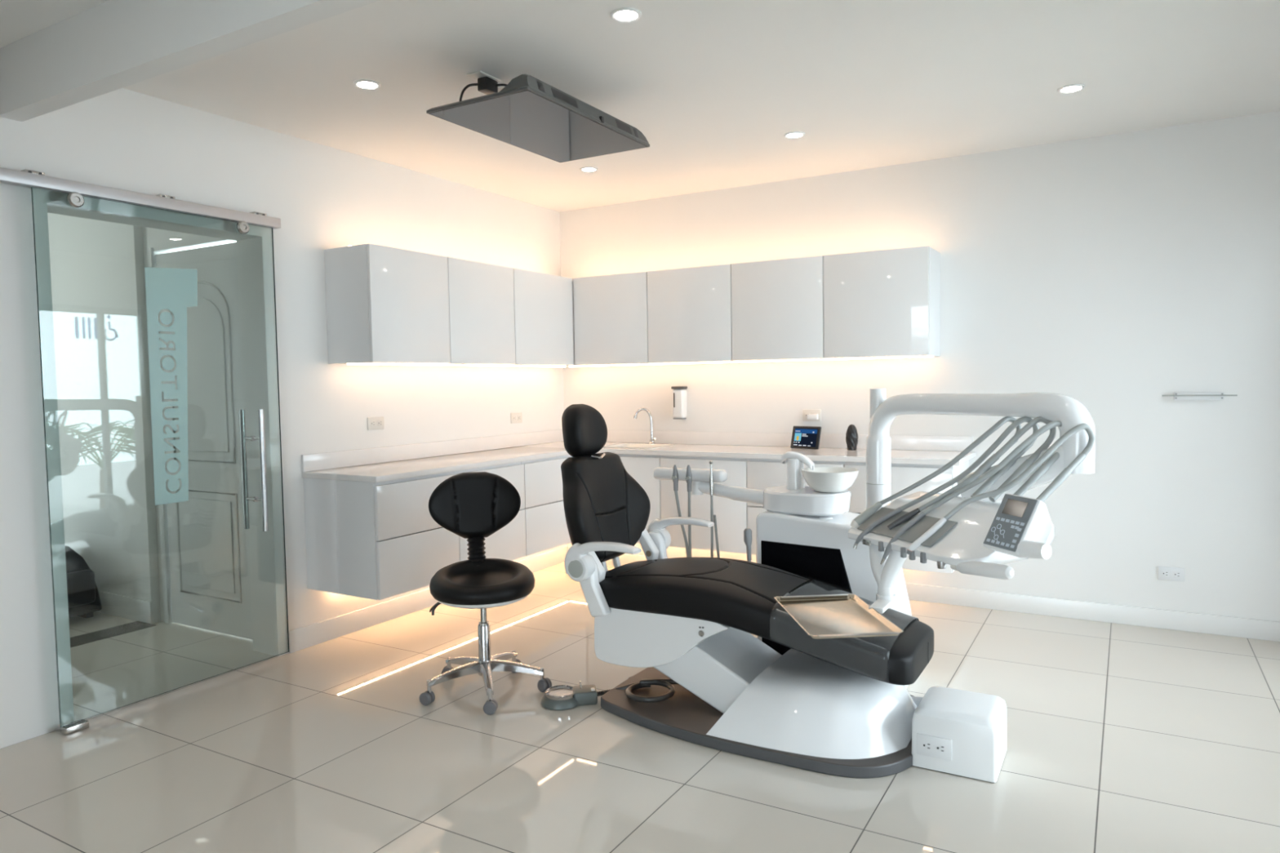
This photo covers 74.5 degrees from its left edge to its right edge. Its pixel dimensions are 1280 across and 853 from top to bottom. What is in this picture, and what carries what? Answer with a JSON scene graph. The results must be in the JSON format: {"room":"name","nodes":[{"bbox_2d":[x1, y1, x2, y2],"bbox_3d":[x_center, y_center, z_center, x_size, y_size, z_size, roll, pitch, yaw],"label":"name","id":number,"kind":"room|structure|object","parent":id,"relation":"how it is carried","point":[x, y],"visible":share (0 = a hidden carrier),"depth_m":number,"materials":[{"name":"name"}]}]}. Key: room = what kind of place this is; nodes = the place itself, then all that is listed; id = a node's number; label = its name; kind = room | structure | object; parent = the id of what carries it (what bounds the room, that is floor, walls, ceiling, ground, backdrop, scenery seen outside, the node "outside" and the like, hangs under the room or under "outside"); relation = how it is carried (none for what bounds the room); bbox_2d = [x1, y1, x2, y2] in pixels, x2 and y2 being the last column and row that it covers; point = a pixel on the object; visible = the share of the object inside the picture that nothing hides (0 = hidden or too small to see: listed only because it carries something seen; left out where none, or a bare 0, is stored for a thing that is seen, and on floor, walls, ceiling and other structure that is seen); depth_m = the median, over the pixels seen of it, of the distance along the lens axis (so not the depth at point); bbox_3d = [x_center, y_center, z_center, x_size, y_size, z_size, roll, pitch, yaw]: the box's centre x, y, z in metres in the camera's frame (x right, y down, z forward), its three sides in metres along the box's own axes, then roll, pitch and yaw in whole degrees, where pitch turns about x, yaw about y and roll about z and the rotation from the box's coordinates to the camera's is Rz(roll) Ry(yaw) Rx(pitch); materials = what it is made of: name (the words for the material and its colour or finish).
{"room":"dental clinic","nodes":[
{"label":"dental clinic","id":0,"kind":"room"},
{"bbox_2d":[47,213,160,622],"bbox_3d":[-4.008,-0.192,5.556,2.820,2.609,0.160,1,4,30],"label":"wall","id":1,"kind":"structure","parent":0,"point":[98,282],"depth_m":4.97,"materials":[{"name":"white paint"}]},
{"bbox_2d":[97,590,153,623],"bbox_3d":[-4.028,1.051,5.545,2.830,0.130,0.014,1,4,30],"label":"baseboard","id":2,"kind":"structure","parent":1,"relation":"attached to","point":[117,605],"depth_m":4.95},
{"bbox_2d":[142,226,236,622],"bbox_3d":[-2.353,-0.168,4.624,0.980,2.609,0.110,1,4,30],"label":"door frame","id":3,"kind":"structure","parent":1,"relation":"in","point":[162,242],"depth_m":4.70,"materials":[{"name":"white paint"}]},
{"bbox_2d":[147,242,253,639],"bbox_3d":[-2.395,0.068,4.617,0.790,2.140,0.060,1,4,30],"label":"door","id":4,"kind":"structure","parent":3,"relation":"attached to","point":[206,559],"depth_m":4.56,"materials":[{"name":"white wood"}]},
{"bbox_2d":[0,88,566,748],"bbox_3d":[-2.543,-0.085,3.124,0.200,2.609,7.500,1,4,30],"label":"wall","id":5,"kind":"structure","parent":0,"point":[323,197],"depth_m":4.18,"materials":[{"name":"white paint"}]},
{"bbox_2d":[0,167,288,727],"bbox_3d":[-2.380,0.112,3.069,0.167,2.156,2.548,1,4,30],"label":"door","id":6,"kind":"structure","parent":5,"relation":"in","point":[173,290],"depth_m":3.65,"materials":[{"name":"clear glass"}]},
{"bbox_2d":[367,416,384,430],"bbox_3d":[-1.485,-0.018,4.737,0.010,0.072,0.118,1,4,30],"label":"wall outlet","id":7,"kind":"object","parent":5,"relation":"attached to","point":[373,423],"visible":1,"depth_m":4.73,"materials":[{"name":"beige plastic"}]},
{"bbox_2d":[370,420,375,426],"bbox_3d":[-1.495,-0.017,4.713,0.002,0.032,0.034,1,4,30],"label":"socket","id":8,"kind":"object","parent":7,"relation":"attached to","point":[372,422],"depth_m":4.71,"materials":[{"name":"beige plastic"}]},
{"bbox_2d":[377,420,382,426],"bbox_3d":[-1.469,-0.020,4.758,0.002,0.032,0.034,1,4,30],"label":"socket","id":9,"kind":"object","parent":7,"relation":"attached to","point":[380,422],"depth_m":4.76,"materials":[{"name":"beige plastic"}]},
{"bbox_2d":[303,471,459,599],"bbox_3d":[-1.355,0.540,4.461,0.524,0.576,0.574,1,4,30],"label":"drawer unit","id":10,"kind":"object","parent":5,"relation":"attached to","point":[380,540],"visible":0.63,"depth_m":4.23,"materials":[{"name":"white laminate"}]},
{"bbox_2d":[324,244,450,364],"bbox_3d":[-1.366,-0.644,4.602,0.332,0.598,0.571,1,4,30],"label":"upper cabinet","id":11,"kind":"object","parent":5,"relation":"attached to","point":[385,304],"visible":0.99,"depth_m":4.41,"materials":[{"name":"white laminate"}]},
{"bbox_2d":[288,546,568,653],"bbox_3d":[-1.163,1.026,5.318,0.013,0.112,2.447,1,4,30],"label":"baseboard","id":12,"kind":"structure","parent":5,"relation":"attached to","point":[300,638],"depth_m":4.73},
{"bbox_2d":[429,257,515,364],"bbox_3d":[-1.075,-0.675,5.103,0.332,0.598,0.586,1,4,30],"label":"upper cabinet","id":13,"kind":"object","parent":5,"relation":"attached to","point":[481,295],"visible":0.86,"depth_m":5.00,"materials":[{"name":"white laminate"}]},
{"bbox_2d":[454,462,525,561],"bbox_3d":[-1.064,0.509,4.961,0.524,0.576,0.580,1,4,30],"label":"drawer unit","id":14,"kind":"object","parent":5,"relation":"attached to","point":[508,543],"visible":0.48,"depth_m":4.95,"materials":[{"name":"white laminate"}]},
{"bbox_2d":[511,412,522,423],"bbox_3d":[-0.853,-0.059,5.825,0.010,0.072,0.118,1,4,30],"label":"wall outlet","id":15,"kind":"object","parent":5,"relation":"attached to","point":[515,417],"visible":1,"depth_m":5.82,"materials":[{"name":"beige plastic"}]},
{"bbox_2d":[490,268,573,365],"bbox_3d":[-0.766,-0.709,5.634,0.332,0.598,0.641,1,4,30],"label":"upper cabinet","id":16,"kind":"object","parent":5,"relation":"attached to","point":[544,302],"visible":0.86,"depth_m":5.53,"materials":[{"name":"white laminate"}]},
{"bbox_2d":[346,363,565,367],"bbox_3d":[-1.040,-0.381,5.272,0.015,0.007,1.970,1,4,30],"label":"light strip","id":17,"kind":"object","parent":16,"relation":"attached to","point":[347,363],"visible":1,"depth_m":5.08,"materials":[{"name":"white plastic"}]},
{"bbox_2d":[521,454,572,555],"bbox_3d":[-0.760,0.476,5.484,0.524,0.576,0.627,1,4,30],"label":"drawer unit","id":18,"kind":"object","parent":5,"relation":"attached to","point":[546,527],"visible":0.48,"depth_m":5.25,"materials":[{"name":"white laminate"}]},
{"bbox_2d":[0,562,1279,852],"bbox_3d":[-2.116,1.269,3.047,9.050,0.100,7.650,1,4,30],"label":"floor","id":19,"kind":"structure","parent":0,"point":[1121,738],"depth_m":3.02,"materials":[{"name":"tile"}]},
{"bbox_2d":[59,719,88,735],"bbox_3d":[-2.241,1.191,3.338,0.050,0.028,0.085,1,4,30],"label":"floor guide","id":20,"kind":"object","parent":19,"relation":"on","point":[84,724],"visible":1,"depth_m":3.32,"materials":[{"name":"metal"}]},
{"bbox_2d":[65,546,102,617],"bbox_3d":[-3.478,0.901,4.854,0.430,0.485,0.562,1,4,30],"label":"lounge chair","id":21,"kind":"object","parent":19,"relation":"on","point":[83,597],"visible":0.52,"depth_m":4.89,"materials":[{"name":"black leather"}]},
{"bbox_2d":[70,621,155,647],"bbox_3d":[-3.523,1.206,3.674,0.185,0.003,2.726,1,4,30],"label":"doormat","id":22,"kind":"object","parent":19,"relation":"on","point":[82,639],"depth_m":4.66,"materials":[{"name":"fabric"}]},
{"bbox_2d":[419,471,551,715],"bbox_3d":[-0.698,0.690,3.697,0.569,0.941,0.545,1,4,30],"label":"stool","id":23,"kind":"object","parent":19,"relation":"on","point":[473,506],"visible":1,"depth_m":3.76,"materials":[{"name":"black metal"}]},
{"bbox_2d":[429,558,534,604],"bbox_3d":[-0.686,0.671,3.673,0.452,0.118,0.452,1,4,30],"label":"seat cushion","id":24,"kind":"object","parent":23,"relation":"on","point":[472,581],"depth_m":3.59,"materials":[{"name":"black leather"}]},
{"bbox_2d":[540,679,678,710],"bbox_3d":[0.044,1.117,3.499,0.927,0.087,0.211,-1,3,4],"label":"foot pedal","id":25,"kind":"object","parent":19,"relation":"on","point":[562,697],"visible":0.91,"depth_m":3.51,"materials":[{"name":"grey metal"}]},
{"bbox_2d":[560,404,933,777],"bbox_3d":[0.364,0.532,3.442,1.579,1.249,0.806,1,4,30],"label":"dental chair","id":26,"kind":"object","parent":19,"relation":"on","point":[844,707],"visible":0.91,"depth_m":3.27,"materials":[{"name":"grey plastic"}]},
{"bbox_2d":[697,630,704,636],"bbox_3d":[0.234,0.793,3.225,0.024,0.024,0.008,1,4,30],"label":"switch","id":27,"kind":"object","parent":26,"relation":"attached to","point":[700,633],"depth_m":3.22,"materials":[{"name":"metal"}]},
{"bbox_2d":[599,557,933,684],"bbox_3d":[0.462,0.733,3.397,1.326,0.305,0.560,1,4,30],"label":"seat cushion","id":28,"kind":"object","parent":26,"relation":"on","point":[705,608],"depth_m":3.27,"materials":[{"name":"black leather"}]},
{"bbox_2d":[653,388,1095,688],"bbox_3d":[0.929,0.498,3.444,0.930,1.300,2.190,-2,3,-24],"label":"dental delivery unit","id":29,"kind":"object","parent":19,"relation":"on","point":[807,532],"visible":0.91,"depth_m":3.16,"materials":[{"name":"white plastic"}]},
{"bbox_2d":[671,464,688,557],"bbox_3d":[0.378,0.653,4.099,0.437,0.936,0.060,0,3,13],"label":"suction handpiece","id":30,"kind":"object","parent":29,"relation":"hanging from","point":[675,475],"visible":0.5,"depth_m":4.11,"materials":[{"name":"grey plastic"}]},
{"bbox_2d":[684,464,692,557],"bbox_3d":[0.410,0.652,4.088,0.367,0.938,0.076,0,3,10],"label":"suction handpiece","id":31,"kind":"object","parent":29,"relation":"hanging from","point":[688,477],"visible":0.46,"depth_m":4.08,"materials":[{"name":"grey plastic"}]},
{"bbox_2d":[708,460,719,557],"bbox_3d":[0.359,0.560,4.058,0.064,0.796,0.040,-3,4,-33],"label":"suction handpiece","id":32,"kind":"object","parent":29,"relation":"hanging from","point":[713,517],"visible":0.51,"depth_m":4.04,"materials":[{"name":"metal"}]},
{"bbox_2d":[743,528,751,561],"bbox_3d":[0.519,0.795,3.951,0.066,0.664,0.197,0,3,24],"label":"suction handpiece","id":33,"kind":"object","parent":29,"relation":"hanging from","point":[748,531],"visible":0.23,"depth_m":3.85,"materials":[{"name":"grey plastic"}]},
{"bbox_2d":[800,466,858,493],"bbox_3d":[0.865,0.246,3.839,0.260,0.098,0.260,1,4,30],"label":"bowl","id":34,"kind":"object","parent":29,"relation":"on","point":[819,479],"depth_m":3.77,"materials":[{"name":"beige ceramic"}]},
{"bbox_2d":[773,593,903,639],"bbox_3d":[0.616,0.599,2.669,0.284,0.014,0.462,-1,3,-5],"label":"tray","id":35,"kind":"object","parent":29,"relation":"attached to","point":[828,615],"visible":1,"depth_m":2.68,"materials":[{"name":"silver metal"}]},
{"bbox_2d":[868,544,908,613],"bbox_3d":[0.823,0.500,2.846,0.160,0.218,0.286,1,4,30],"label":"support arm","id":36,"kind":"object","parent":29,"relation":"on","point":[886,574],"depth_m":2.82,"materials":[{"name":"white plastic"}]},
{"bbox_2d":[850,416,1022,528],"bbox_3d":[1.062,0.167,3.004,0.606,0.397,0.106,-1,3,4],"label":"hose","id":37,"kind":"object","parent":29,"relation":"on","point":[862,517],"visible":0.83,"depth_m":3.00,"materials":[{"name":"grey plastic"}]},
{"bbox_2d":[853,416,1039,548],"bbox_3d":[1.073,0.200,2.917,0.647,0.459,0.099,-1,3,1],"label":"hose","id":38,"kind":"object","parent":29,"relation":"hanging from","point":[984,486],"visible":0.9,"depth_m":2.90,"materials":[{"name":"grey plastic"}]},
{"bbox_2d":[880,421,1062,564],"bbox_3d":[1.125,0.225,2.788,0.640,0.477,0.130,-1,3,2],"label":"hose","id":39,"kind":"object","parent":29,"relation":"hanging from","point":[1044,467],"visible":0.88,"depth_m":2.79,"materials":[{"name":"grey plastic"}]},
{"bbox_2d":[887,416,1056,529],"bbox_3d":[1.135,0.165,2.845,0.574,0.387,0.112,-1,3,0],"label":"hose","id":40,"kind":"object","parent":29,"relation":"on","point":[1034,456],"visible":0.91,"depth_m":2.86,"materials":[{"name":"grey plastic"}]},
{"bbox_2d":[906,423,1095,554],"bbox_3d":[1.169,0.203,2.700,0.621,0.414,0.133,-1,3,1],"label":"dental handpiece","id":41,"kind":"object","parent":29,"relation":"on","point":[1058,481],"visible":1,"depth_m":2.72,"materials":[{"name":"white plastic"}]},
{"bbox_2d":[911,696,923,706],"bbox_3d":[1.185,1.118,3.266,0.168,0.070,0.360,-3,3,-29],"label":"conduit","id":42,"kind":"object","parent":19,"relation":"on","point":[917,700],"visible":0.04,"depth_m":3.35,"materials":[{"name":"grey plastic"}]},
{"bbox_2d":[911,685,1007,782],"bbox_3d":[1.128,1.070,2.967,0.275,0.203,0.301,1,4,30],"label":"box","id":43,"kind":"object","parent":19,"relation":"on","point":[955,731],"visible":1,"depth_m":2.86,"materials":[{"name":"white plastic"}]},
{"bbox_2d":[0,0,1279,212],"bbox_3d":[-2.073,-1.445,2.852,9.250,0.120,7.650,1,4,30],"label":"ceiling","id":44,"kind":"structure","parent":0,"point":[714,89],"depth_m":3.51,"materials":[{"name":"white paint"}]},
{"bbox_2d":[0,0,380,121],"bbox_3d":[-0.284,-1.246,1.954,4.850,0.237,0.083,1,4,30],"label":"ceiling beam","id":45,"kind":"structure","parent":44,"relation":"attached to","point":[110,46],"depth_m":2.71,"materials":[{"name":"white paint"}]},
{"bbox_2d":[353,79,380,89],"bbox_3d":[-1.143,-1.431,3.529,0.108,0.007,0.108,1,4,30],"label":"recessed light","id":46,"kind":"object","parent":44,"relation":"in","point":[363,84],"visible":1,"depth_m":3.52,"materials":[{"name":"white plastic"}]},
{"bbox_2d":[357,81,377,88],"bbox_3d":[-1.143,-1.433,3.529,0.078,0.002,0.078,1,4,30],"label":"diffuser","id":47,"kind":"object","parent":46,"relation":"attached to","point":[360,84],"depth_m":3.53,"materials":[{"name":"white plastic"}]},
{"bbox_2d":[466,71,501,82],"bbox_3d":[-0.643,-1.436,3.470,0.073,0.008,0.130,1,4,30],"label":"outlet","id":48,"kind":"object","parent":44,"relation":"attached to","point":[477,74],"visible":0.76,"depth_m":3.44,"materials":[{"name":"beige plastic"}]},
{"bbox_2d":[459,76,506,101],"bbox_3d":[-0.626,-1.345,3.466,0.255,0.173,0.103,-3,4,-30],"label":"plug","id":49,"kind":"object","parent":48,"relation":"attached to","point":[486,85],"visible":0.62,"depth_m":3.45,"materials":[{"name":"black plastic"}]},
{"bbox_2d":[426,74,649,162],"bbox_3d":[-0.393,-1.342,3.530,0.501,0.209,0.894,1,4,30],"label":"screen","id":50,"kind":"object","parent":44,"relation":"hanging from","point":[529,113],"visible":1,"depth_m":3.42,"materials":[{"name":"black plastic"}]},
{"bbox_2d":[536,80,545,92],"bbox_3d":[-0.368,-1.255,3.111,0.016,0.037,0.037,1,4,30],"label":"vent","id":51,"kind":"object","parent":50,"relation":"attached to","point":[540,86],"depth_m":3.11,"materials":[{"name":"black plastic"}]},
{"bbox_2d":[551,88,577,108],"bbox_3d":[-0.290,-1.263,3.244,0.016,0.037,0.165,1,4,30],"label":"speaker grille","id":52,"kind":"object","parent":50,"relation":"attached to","point":[559,97],"depth_m":3.23,"materials":[{"name":"black plastic"}]},
{"bbox_2d":[615,120,631,133],"bbox_3d":[-0.071,-1.287,3.621,0.016,0.037,0.120,1,4,30],"label":"speaker grille","id":53,"kind":"object","parent":50,"relation":"attached to","point":[622,127],"depth_m":3.61,"materials":[{"name":"black plastic"}]},
{"bbox_2d":[579,166,597,172],"bbox_3d":[-0.303,-1.522,4.992,0.108,0.007,0.108,1,4,30],"label":"recessed light","id":54,"kind":"object","parent":44,"relation":"in","point":[587,169],"visible":1,"depth_m":4.99,"materials":[{"name":"white plastic"}]},
{"bbox_2d":[582,168,595,171],"bbox_3d":[-0.303,-1.524,4.992,0.078,0.002,0.078,1,4,30],"label":"diffuser","id":55,"kind":"object","parent":54,"relation":"attached to","point":[583,169],"depth_m":5.00,"materials":[{"name":"white plastic"}]},
{"bbox_2d":[610,7,641,22],"bbox_3d":[-0.048,-1.415,2.899,0.108,0.007,0.108,1,4,30],"label":"recessed light","id":56,"kind":"object","parent":44,"relation":"in","point":[624,14],"visible":1,"depth_m":2.89,"materials":[{"name":"white plastic"}]},
{"bbox_2d":[614,10,637,20],"bbox_3d":[-0.048,-1.416,2.899,0.078,0.002,0.078,1,4,30],"label":"diffuser","id":57,"kind":"object","parent":56,"relation":"attached to","point":[619,15],"depth_m":2.90,"materials":[{"name":"white plastic"}]},
{"bbox_2d":[783,131,804,138],"bbox_3d":[0.799,-1.506,4.355,0.108,0.007,0.108,1,4,30],"label":"recessed light","id":58,"kind":"object","parent":44,"relation":"in","point":[794,135],"visible":1,"depth_m":4.35,"materials":[{"name":"white plastic"}]},
{"bbox_2d":[786,133,801,137],"bbox_3d":[0.799,-1.508,4.355,0.078,0.002,0.078,1,4,30],"label":"diffuser","id":59,"kind":"object","parent":58,"relation":"attached to","point":[788,135],"depth_m":4.35,"materials":[{"name":"white plastic"}]},
{"bbox_2d":[1057,84,1084,93],"bbox_3d":[1.904,-1.490,3.717,0.108,0.007,0.108,1,4,30],"label":"recessed light","id":60,"kind":"object","parent":44,"relation":"in","point":[1072,88],"visible":1,"depth_m":3.71,"materials":[{"name":"white plastic"}]},
{"bbox_2d":[1061,86,1080,92],"bbox_3d":[1.904,-1.491,3.717,0.078,0.002,0.078,1,4,30],"label":"diffuser","id":61,"kind":"object","parent":60,"relation":"attached to","point":[1064,89],"depth_m":3.72,"materials":[{"name":"white plastic"}]},
{"bbox_2d":[560,111,1279,621],"bbox_3d":[1.561,-0.259,5.158,5.250,2.609,0.150,1,4,30],"label":"wall","id":62,"kind":"structure","parent":0,"point":[1114,274],"depth_m":4.58,"materials":[{"name":"white paint"}]},
{"bbox_2d":[551,271,662,366],"bbox_3d":[-0.267,-0.731,5.910,0.917,0.598,0.332,1,4,30],"label":"upper cabinet","id":63,"kind":"object","parent":62,"relation":"attached to","point":[611,327],"visible":0.71,"depth_m":5.68,"materials":[{"name":"white laminate"}]},
{"bbox_2d":[568,355,933,367],"bbox_3d":[0.588,-0.418,5.491,2.550,0.007,0.015,1,4,30],"label":"light strip","id":64,"kind":"object","parent":63,"relation":"attached to","point":[926,356],"visible":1,"depth_m":5.38,"materials":[{"name":"white plastic"}]},
{"bbox_2d":[595,453,661,543],"bbox_3d":[-0.217,0.448,5.843,1.100,0.576,0.524,1,4,30],"label":"base cabinet","id":65,"kind":"object","parent":62,"relation":"attached to","point":[641,468],"visible":0.19,"depth_m":5.38,"materials":[{"name":"white laminate"}]},
{"bbox_2d":[301,429,975,482],"bbox_3d":[0.103,0.160,4.594,2.903,0.118,2.328,1,4,30],"label":"countertop","id":66,"kind":"structure","parent":65,"relation":"on","point":[376,464],"depth_m":5.05,"materials":[{"name":"white stone"}]},
{"bbox_2d":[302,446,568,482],"bbox_3d":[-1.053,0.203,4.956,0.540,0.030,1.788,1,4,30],"label":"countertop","id":67,"kind":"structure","parent":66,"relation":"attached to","point":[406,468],"depth_m":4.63,"materials":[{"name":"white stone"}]},
{"bbox_2d":[603,443,674,457],"bbox_3d":[-0.016,0.191,5.691,0.424,0.124,0.324,1,4,30],"label":"sink","id":68,"kind":"object","parent":66,"relation":"in","point":[620,445],"visible":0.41,"depth_m":5.81,"materials":[{"name":"beige ceramic"}]},
{"bbox_2d":[633,407,656,444],"bbox_3d":[0.039,-0.004,5.850,0.164,0.254,0.067,0,3,19],"label":"tap","id":69,"kind":"object","parent":66,"relation":"on","point":[651,440],"visible":1,"depth_m":5.84,"materials":[{"name":"silver metal"}]},
{"bbox_2d":[790,426,821,449],"bbox_3d":[1.037,0.068,5.254,0.204,0.138,0.053,2,4,44],"label":"tablet","id":70,"kind":"object","parent":66,"relation":"on","point":[802,437],"visible":1,"depth_m":5.24,"materials":[{"name":"black plastic"}]},
{"bbox_2d":[794,432,801,440],"bbox_3d":[0.990,0.066,5.282,0.050,0.049,0.024,1,4,30],"label":"picture","id":71,"kind":"object","parent":70,"relation":"on","point":[797,436],"depth_m":5.28},
{"bbox_2d":[845,424,857,450],"bbox_3d":[1.286,0.064,5.112,0.074,0.156,0.074,1,4,30],"label":"ornament","id":72,"kind":"object","parent":66,"relation":"on","point":[851,435],"visible":1,"depth_m":5.09,"materials":[{"name":"black ceramic"}]},
{"bbox_2d":[671,386,687,419],"bbox_3d":[0.271,-0.164,5.778,0.086,0.224,0.082,1,4,30],"label":"soap dispenser","id":73,"kind":"object","parent":62,"relation":"attached to","point":[679,394],"visible":1,"depth_m":5.75,"materials":[{"name":"white plastic"}]},
{"bbox_2d":[646,264,745,363],"bbox_3d":[0.390,-0.721,5.528,0.598,0.598,0.332,1,4,30],"label":"upper cabinet","id":74,"kind":"object","parent":62,"relation":"attached to","point":[689,309],"visible":0.9,"depth_m":5.38,"materials":[{"name":"white laminate"}]},
{"bbox_2d":[660,455,747,553],"bbox_3d":[0.515,0.459,5.418,0.590,0.576,0.524,1,4,30],"label":"base cabinet","id":75,"kind":"object","parent":62,"relation":"attached to","point":[731,516],"visible":0.56,"depth_m":5.17,"materials":[{"name":"white laminate"}]},
{"bbox_2d":[731,255,835,361],"bbox_3d":[0.904,-0.714,5.230,0.586,0.598,0.332,1,4,30],"label":"upper cabinet","id":76,"kind":"object","parent":62,"relation":"attached to","point":[777,305],"visible":0.88,"depth_m":5.08,"materials":[{"name":"white laminate"}]},
{"bbox_2d":[746,457,844,554],"bbox_3d":[1.027,0.467,5.121,0.588,0.576,0.524,1,4,30],"label":"drawer unit","id":77,"kind":"object","parent":62,"relation":"attached to","point":[762,473],"visible":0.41,"depth_m":4.99,"materials":[{"name":"white laminate"}]},
{"bbox_2d":[802,409,821,421],"bbox_3d":[1.091,-0.071,5.350,0.120,0.075,0.010,1,4,30],"label":"wall outlet","id":78,"kind":"object","parent":62,"relation":"attached to","point":[805,412],"visible":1,"depth_m":5.35,"materials":[{"name":"beige plastic"}]},
{"bbox_2d":[807,413,817,419],"bbox_3d":[1.092,-0.061,5.325,0.067,0.034,0.031,1,4,30],"label":"power adapter","id":79,"kind":"object","parent":78,"relation":"attached to","point":[810,416],"visible":1,"depth_m":5.31,"materials":[{"name":"white plastic"}]},
{"bbox_2d":[823,245,940,359],"bbox_3d":[1.416,-0.706,4.933,0.595,0.598,0.332,1,4,30],"label":"upper cabinet","id":80,"kind":"object","parent":62,"relation":"attached to","point":[884,303],"visible":0.99,"depth_m":4.78,"materials":[{"name":"white laminate"}]},
{"bbox_2d":[844,460,968,573],"bbox_3d":[1.533,0.475,4.827,0.580,0.576,0.524,1,4,30],"label":"base cabinet","id":81,"kind":"object","parent":62,"relation":"attached to","point":[903,475],"visible":0.29,"depth_m":4.57,"materials":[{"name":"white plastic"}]},
{"bbox_2d":[567,547,1279,641],"bbox_3d":[1.545,0.998,5.151,4.837,0.100,0.013,1,4,30],"label":"baseboard","id":82,"kind":"structure","parent":62,"relation":"attached to","point":[1254,628],"depth_m":4.60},
{"bbox_2d":[1158,565,1184,582],"bbox_3d":[2.787,0.773,4.417,0.118,0.072,0.010,1,4,30],"label":"wall outlet","id":83,"kind":"object","parent":62,"relation":"attached to","point":[1165,573],"visible":1,"depth_m":4.41,"materials":[{"name":"white plastic"}]},
{"bbox_2d":[1161,570,1168,577],"bbox_3d":[2.763,0.773,4.427,0.034,0.032,0.002,1,4,30],"label":"socket","id":84,"kind":"object","parent":83,"relation":"attached to","point":[1164,573],"depth_m":4.43,"materials":[{"name":"white plastic"}]},
{"bbox_2d":[1173,571,1181,577],"bbox_3d":[2.808,0.774,4.401,0.034,0.032,0.002,1,4,30],"label":"socket","id":85,"kind":"object","parent":83,"relation":"attached to","point":[1175,574],"depth_m":4.40,"materials":[{"name":"white plastic"}]},
{"bbox_2d":[1161,391,1237,399],"bbox_3d":[2.855,-0.155,4.303,0.320,0.040,0.037,1,4,30],"label":"wall holder","id":86,"kind":"object","parent":62,"relation":"attached to","point":[1186,395],"visible":1,"depth_m":4.29,"materials":[{"name":"white plastic"}]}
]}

